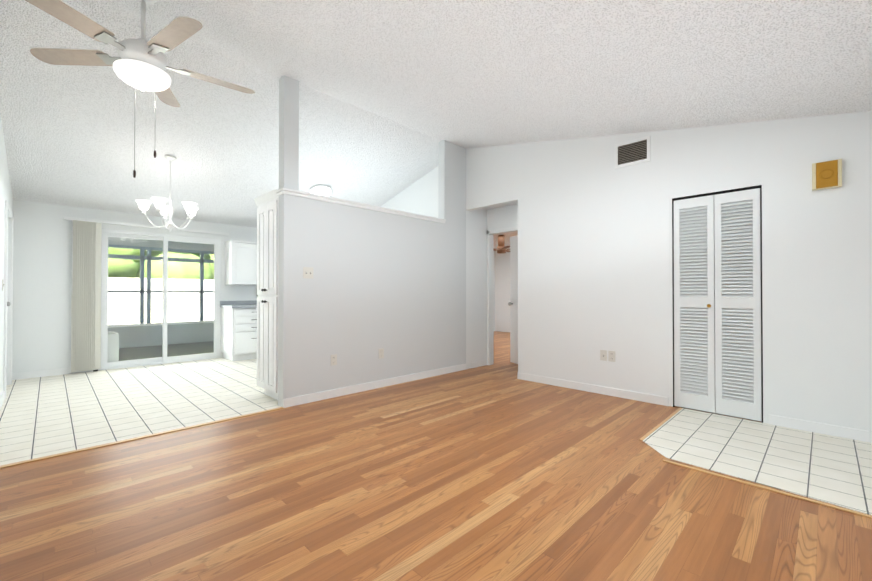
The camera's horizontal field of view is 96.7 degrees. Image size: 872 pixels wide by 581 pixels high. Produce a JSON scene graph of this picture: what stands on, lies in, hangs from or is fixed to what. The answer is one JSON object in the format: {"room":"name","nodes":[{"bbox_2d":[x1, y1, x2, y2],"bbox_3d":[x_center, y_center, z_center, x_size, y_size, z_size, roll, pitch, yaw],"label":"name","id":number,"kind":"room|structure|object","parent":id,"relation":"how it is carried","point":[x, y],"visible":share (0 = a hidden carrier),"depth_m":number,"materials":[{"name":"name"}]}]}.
{"room":"living room","nodes":[
{"label":"living room","id":0,"kind":"room"},
{"bbox_2d":[0,116,12,396],"bbox_3d":[-3.224,-0.500,2.668,0.120,3.270,6.720,0,-1,-45],"label":"wall","id":1,"kind":"structure","parent":0,"point":[5,189],"depth_m":4.03,"materials":[{"name":"white paint"}]},
{"bbox_2d":[0,391,4,408],"bbox_3d":[-3.147,1.092,2.672,0.012,0.085,4.025,0,-1,-45],"label":"baseboard","id":2,"kind":"structure","parent":1,"relation":"attached to","point":[2,398],"depth_m":3.90,"materials":[{"name":"white wood"}]},
{"bbox_2d":[3,200,12,398],"bbox_3d":[-4.917,0.096,4.434,0.101,2.105,0.950,0,-1,-45],"label":"door frame","id":3,"kind":"structure","parent":1,"relation":"attached to","point":[10,212],"depth_m":4.16,"materials":[{"name":"white wood"}]},
{"bbox_2d":[12,200,257,372],"bbox_3d":[-3.892,0.003,6.657,4.810,2.327,0.120,0,-1,-45],"label":"wall","id":4,"kind":"structure","parent":0,"point":[42,283],"depth_m":5.25,"materials":[{"name":"white paint"}]},
{"bbox_2d":[12,368,92,379],"bbox_3d":[-5.177,1.113,5.274,0.810,0.085,0.012,0,-1,-45],"label":"baseboard","id":5,"kind":"structure","parent":4,"relation":"attached to","point":[43,373],"depth_m":5.19,"materials":[{"name":"white wood"}]},
{"bbox_2d":[63,216,228,371],"bbox_3d":[-4.367,0.061,6.035,2.080,2.140,0.088,0,-1,-45],"label":"vertical blinds","id":6,"kind":"object","parent":4,"relation":"attached to","point":[86,303],"visible":0.98,"depth_m":5.46,"materials":[{"name":"white fabric"}]},
{"bbox_2d":[99,229,220,370],"bbox_3d":[-4.331,0.133,6.197,1.598,2.059,0.110,0,-1,-45],"label":"sliding glass door","id":7,"kind":"structure","parent":4,"relation":"attached to","point":[164,358],"depth_m":6.16,"materials":[{"name":"white"}]},
{"bbox_2d":[220,301,256,304],"bbox_3d":[-2.954,0.222,7.485,2.210,0.069,0.020,0,-1,-45],"label":"backsplash","id":8,"kind":"structure","parent":4,"relation":"attached to","point":[221,302],"depth_m":6.91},
{"bbox_2d":[225,240,256,284],"bbox_3d":[-3.394,-0.478,6.812,0.490,0.750,0.360,0,-1,-45],"label":"upper cabinet","id":9,"kind":"object","parent":4,"relation":"attached to","point":[240,262],"visible":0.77,"depth_m":6.68,"materials":[{"name":"white wood"}]},
{"bbox_2d":[0,358,279,465],"bbox_3d":[-2.554,1.206,5.390,4.930,0.100,3.790,0,-1,-45],"label":"floor","id":10,"kind":"structure","parent":0,"point":[46,416],"depth_m":3.93,"materials":[{"name":"white tile"}]},
{"bbox_2d":[221,309,256,360],"bbox_3d":[-3.268,0.729,6.750,0.697,0.874,0.612,0,-1,-45],"label":"base cabinet","id":11,"kind":"object","parent":10,"relation":"on","point":[238,330],"depth_m":6.44,"materials":[{"name":"white wood"}]},
{"bbox_2d":[220,305,256,308],"bbox_3d":[-2.737,0.276,7.267,2.210,0.041,0.636,0,-1,-45],"label":"countertop","id":12,"kind":"structure","parent":11,"relation":"on","point":[222,306],"depth_m":6.44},
{"bbox_2d":[254,189,278,399],"bbox_3d":[-1.585,0.070,4.270,0.650,2.155,0.577,0,-1,-45],"label":"pantry cabinet","id":13,"kind":"object","parent":10,"relation":"on","point":[267,204],"visible":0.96,"depth_m":4.02,"materials":[{"name":"white wood"}]},
{"bbox_2d":[108,236,213,347],"bbox_3d":[-6.070,0.041,8.566,7.400,2.320,0.100,0,-1,-45],"label":"wall","id":14,"kind":"structure","parent":0,"point":[137,333],"depth_m":8.50,"materials":[{"name":"grey"}]},
{"bbox_2d":[108,244,213,327],"bbox_3d":[-6.063,-0.089,8.560,7.200,1.700,0.120,0,-1,-45],"label":"window frames","id":15,"kind":"structure","parent":14,"relation":"in","point":[148,291],"depth_m":8.40,"materials":[{"name":"black"}]},
{"bbox_2d":[119,341,213,360],"bbox_3d":[-5.089,1.233,7.572,7.200,0.080,2.880,0,-1,-45],"label":"floor","id":16,"kind":"structure","parent":0,"point":[149,352],"depth_m":7.71,"materials":[{"name":"grey concrete"}]},
{"bbox_2d":[108,331,118,361],"bbox_3d":[-5.082,0.913,5.936,0.304,0.535,0.450,0,-1,-45],"label":"sunroom dehumidifier","id":17,"kind":"object","parent":16,"relation":"on","point":[114,341],"depth_m":5.84,"materials":[{"name":"white plastic"}]},
{"bbox_2d":[0,0,440,227],"bbox_3d":[-2.579,-1.686,5.437,4.930,1.095,3.720,0,-1,-45],"label":"ceiling","id":18,"kind":"structure","parent":0,"point":[68,132],"depth_m":4.45,"materials":[{"name":"white paint"}]},
{"bbox_2d":[135,155,198,231],"bbox_3d":[-3.266,-1.173,4.752,0.658,0.928,0.639,0,-1,-45],"label":"chandelier","id":19,"kind":"object","parent":18,"relation":"hanging from","point":[191,209],"visible":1,"depth_m":4.69,"materials":[{"name":"white"}]},
{"bbox_2d":[309,184,331,195],"bbox_3d":[-1.841,-1.569,6.191,0.350,0.175,0.341,0,-1,-45],"label":"kitchen ceiling light","id":20,"kind":"object","parent":18,"relation":"attached to","point":[322,189],"visible":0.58,"depth_m":6.08,"materials":[{"name":"white glass"}]},
{"bbox_2d":[278,140,486,406],"bbox_3d":[-0.388,-0.482,4.971,3.230,3.270,0.120,0,-1,-45],"label":"wall","id":21,"kind":"structure","parent":0,"point":[366,293],"depth_m":4.57,"materials":[{"name":"white paint"}]},
{"bbox_2d":[303,267,312,278],"bbox_3d":[-1.302,-0.180,3.960,0.110,0.115,0.018,0,-1,-45],"label":"light switch","id":22,"kind":"object","parent":21,"relation":"attached to","point":[307,272],"visible":1,"depth_m":3.96,"materials":[{"name":"white plastic"}]},
{"bbox_2d":[331,354,336,365],"bbox_3d":[-1.096,0.747,4.164,0.072,0.115,0.009,0,-1,-45],"label":"outlet","id":23,"kind":"object","parent":21,"relation":"attached to","point":[334,359],"visible":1,"depth_m":4.16,"materials":[{"name":"white plastic"}]},
{"bbox_2d":[275,188,445,222],"bbox_3d":[-0.736,-0.966,4.628,2.295,0.052,0.180,0,-1,-45],"label":"trim","id":24,"kind":"structure","parent":21,"relation":"on","point":[281,191],"depth_m":4.33,"materials":[{"name":"white wood"}]},
{"bbox_2d":[279,75,298,190],"bbox_3d":[-1.478,-1.562,3.893,0.150,1.128,0.120,0,-1,-45],"label":"column","id":25,"kind":"structure","parent":24,"relation":"on","point":[288,132],"depth_m":3.85,"materials":[{"name":"white paint"}]},
{"bbox_2d":[283,364,465,407],"bbox_3d":[-0.522,1.108,4.732,2.718,0.085,0.012,0,-1,-45],"label":"baseboard","id":26,"kind":"structure","parent":21,"relation":"attached to","point":[293,401],"depth_m":4.44,"materials":[{"name":"white wood"}]},
{"bbox_2d":[379,348,383,358],"bbox_3d":[-0.650,0.750,4.609,0.072,0.115,0.009,0,-1,-45],"label":"outlet","id":27,"kind":"object","parent":21,"relation":"attached to","point":[381,353],"visible":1,"depth_m":4.61,"materials":[{"name":"white plastic"}]},
{"bbox_2d":[471,359,486,367],"bbox_3d":[0.668,1.118,5.918,0.380,0.085,0.012,0,-1,-45],"label":"baseboard","id":28,"kind":"structure","parent":21,"relation":"attached to","point":[483,362],"depth_m":5.89,"materials":[{"name":"white wood"}]},
{"bbox_2d":[0,331,871,580],"bbox_3d":[0.677,1.203,5.031,10.820,0.100,7.820,0,-1,-45],"label":"floor","id":29,"kind":"structure","parent":0,"point":[499,471],"depth_m":2.06,"materials":[{"name":"laminate"}]},
{"bbox_2d":[0,407,283,468],"bbox_3d":[-2.181,1.135,3.083,1.960,0.007,0.045,0,-1,-45],"label":"trim","id":30,"kind":"structure","parent":29,"relation":"on","point":[150,435],"depth_m":2.92,"materials":[{"name":"brown wood"}]},
{"bbox_2d":[639,408,681,440],"bbox_3d":[1.966,1.137,3.348,1.170,0.007,0.025,0,-1,-45],"label":"trim","id":31,"kind":"structure","parent":29,"relation":"on","point":[641,439],"depth_m":3.26,"materials":[{"name":"brown wood"}]},
{"bbox_2d":[643,408,871,514],"bbox_3d":[2.470,1.133,2.650,1.440,0.004,1.675,0,-1,-45],"label":"floor","id":32,"kind":"structure","parent":29,"relation":"on","point":[834,470],"depth_m":2.67,"materials":[{"name":"white tile"}]},
{"bbox_2d":[663,459,871,517],"bbox_3d":[2.029,1.127,2.062,0.025,0.007,1.465,0,-1,-45],"label":"trim","id":33,"kind":"structure","parent":29,"relation":"on","point":[748,483],"depth_m":2.18,"materials":[{"name":"brown wood"}]},
{"bbox_2d":[91,0,871,148],"bbox_3d":[0.042,-1.749,2.163,5.840,1.021,4.620,0,-1,-45],"label":"ceiling","id":34,"kind":"structure","parent":0,"point":[466,74],"depth_m":2.81,"materials":[{"name":"white paint"}]},
{"bbox_2d":[25,0,254,177],"bbox_3d":[-1.930,-1.379,2.623,1.312,1.290,1.331,0,-1,-45],"label":"ceiling fan","id":35,"kind":"object","parent":34,"relation":"hanging from","point":[141,63],"visible":1,"depth_m":2.52,"materials":[{"name":"white"}]},
{"bbox_2d":[493,251,494,330],"bbox_3d":[0.155,-0.018,9.970,4.400,2.420,0.100,0,-1,-45],"label":"wall","id":36,"kind":"structure","parent":0,"point":[494,284],"depth_m":11.46,"materials":[{"name":"white paint"}]},
{"bbox_2d":[484,202,517,248],"bbox_3d":[1.962,-1.284,7.897,4.980,0.080,5.600,0,-1,-45],"label":"ceiling","id":37,"kind":"structure","parent":0,"point":[507,236],"depth_m":8.72,"materials":[{"name":"white paint"}]},
{"bbox_2d":[493,235,509,252],"bbox_3d":[1.442,-1.038,8.697,1.215,0.400,1.175,0,-1,-45],"label":"bedroom ceiling fan","id":38,"kind":"object","parent":37,"relation":"hanging from","point":[501,248],"visible":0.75,"depth_m":8.60,"materials":[{"name":"brown wood"}]},
{"bbox_2d":[495,248,509,331],"bbox_3d":[3.655,-0.021,9.645,0.100,2.420,5.500,0,-1,-45],"label":"wall","id":39,"kind":"structure","parent":0,"point":[502,291],"depth_m":11.30,"materials":[{"name":"white paint"}]},
{"bbox_2d":[487,204,517,364],"bbox_3d":[0.467,-0.045,6.469,0.100,2.420,5.500,0,-1,-45],"label":"wall","id":40,"kind":"structure","parent":0,"point":[503,217],"depth_m":6.00,"materials":[{"name":"white paint"}]},
{"bbox_2d":[487,226,517,364],"bbox_3d":[1.127,0.109,5.724,0.015,2.100,0.935,0,-1,-45],"label":"door frame","id":41,"kind":"structure","parent":40,"relation":"attached to","point":[507,229],"depth_m":6.03,"materials":[{"name":"white wood"}]},
{"bbox_2d":[508,235,517,363],"bbox_3d":[1.363,0.140,5.903,0.362,2.020,0.747,0,-1,-45],"label":"door leaf","id":42,"kind":"structure","parent":40,"relation":"in","point":[513,303],"depth_m":6.16,"materials":[{"name":"white wood"}]},
{"bbox_2d":[380,111,871,430],"bbox_3d":[0.755,-0.478,5.489,0.120,3.270,8.340,0,-1,-45],"label":"wall","id":43,"kind":"structure","parent":0,"point":[594,251],"depth_m":3.87,"materials":[{"name":"white paint"}]},
{"bbox_2d":[517,372,668,405],"bbox_3d":[1.684,1.106,4.451,0.012,0.085,1.743,0,-1,-45],"label":"baseboard","id":44,"kind":"structure","parent":43,"relation":"attached to","point":[643,397],"depth_m":4.32,"materials":[{"name":"white wood"}]},
{"bbox_2d":[600,350,606,360],"bbox_3d":[1.850,0.718,4.283,0.018,0.115,0.072,0,-1,-45],"label":"outlet","id":45,"kind":"object","parent":43,"relation":"attached to","point":[603,355],"visible":1,"depth_m":4.29,"materials":[{"name":"white plastic"}]},
{"bbox_2d":[608,351,614,361],"bbox_3d":[1.916,0.717,4.223,0.009,0.115,0.072,0,-1,-45],"label":"outlet","id":46,"kind":"object","parent":43,"relation":"attached to","point":[611,356],"visible":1,"depth_m":4.22,"materials":[{"name":"white plastic"}]},
{"bbox_2d":[615,135,650,168],"bbox_3d":[2.067,-1.454,4.086,0.012,0.260,0.350,0,-1,-45],"label":"air vent","id":47,"kind":"object","parent":43,"relation":"in","point":[632,152],"visible":1,"depth_m":4.08,"materials":[{"name":"white metal"}]},
{"bbox_2d":[671,182,762,198],"bbox_3d":[2.568,-0.921,3.584,0.006,0.022,0.697,0,-1,-45],"label":"trim","id":48,"kind":"structure","parent":43,"relation":"attached to","point":[722,189],"depth_m":3.56,"materials":[{"name":"white wood"}]},
{"bbox_2d":[672,185,762,422],"bbox_3d":[2.613,0.117,3.620,0.118,2.052,0.680,0,-1,-45],"label":"trim","id":49,"kind":"structure","parent":43,"relation":"attached to","point":[720,192],"depth_m":3.51,"materials":[{"name":"black"}]},
{"bbox_2d":[674,188,761,421],"bbox_3d":[2.575,0.117,3.582,0.080,2.050,0.677,0,-1,-45],"label":"louvered closet door","id":50,"kind":"structure","parent":43,"relation":"in","point":[717,303],"depth_m":3.56,"materials":[{"name":"white paint"}]},
{"bbox_2d":[769,414,871,442],"bbox_3d":[3.200,1.094,2.930,0.012,0.085,1.040,0,-1,-45],"label":"baseboard","id":51,"kind":"structure","parent":43,"relation":"attached to","point":[837,431],"depth_m":3.07,"materials":[{"name":"white wood"}]},
{"bbox_2d":[812,159,841,190],"bbox_3d":[3.069,-0.907,3.044,0.056,0.210,0.165,0,-1,-45],"label":"door chime","id":52,"kind":"object","parent":43,"relation":"attached to","point":[826,174],"visible":1,"depth_m":3.02,"materials":[{"name":"gold"}]},
{"label":"outside","id":53,"kind":"structure","parent":0,"visible":0},
{"bbox_3d":[-21.450,1.534,28.240,70.000,0.100,49.500,0,-1,-45],"label":"lawn","id":54,"kind":"structure","parent":53,"visible":0},
{"bbox_2d":[108,277,213,324],"bbox_3d":[-9.246,0.479,14.687,36.145,1.800,0.060,0,-1,-45],"label":"fence","id":55,"kind":"object","parent":54,"relation":"on","point":[157,303],"depth_m":13.95,"materials":[{"name":"white"}]},
{"bbox_2d":[108,247,213,298],"bbox_3d":[-11.953,-1.818,15.382,5.294,6.477,6.714,0,-1,-45],"label":"tree","id":56,"kind":"object","parent":54,"relation":"on","point":[183,270],"depth_m":14.63,"materials":[{"name":"green plant"}]},
{"bbox_2d":[197,253,213,279],"bbox_3d":[-11.478,-3.023,20.205,6.793,8.982,7.988,0,-1,-45],"label":"tree","id":57,"kind":"object","parent":54,"relation":"on","point":[209,256],"depth_m":16.97,"materials":[{"name":"green plant"}]}
]}

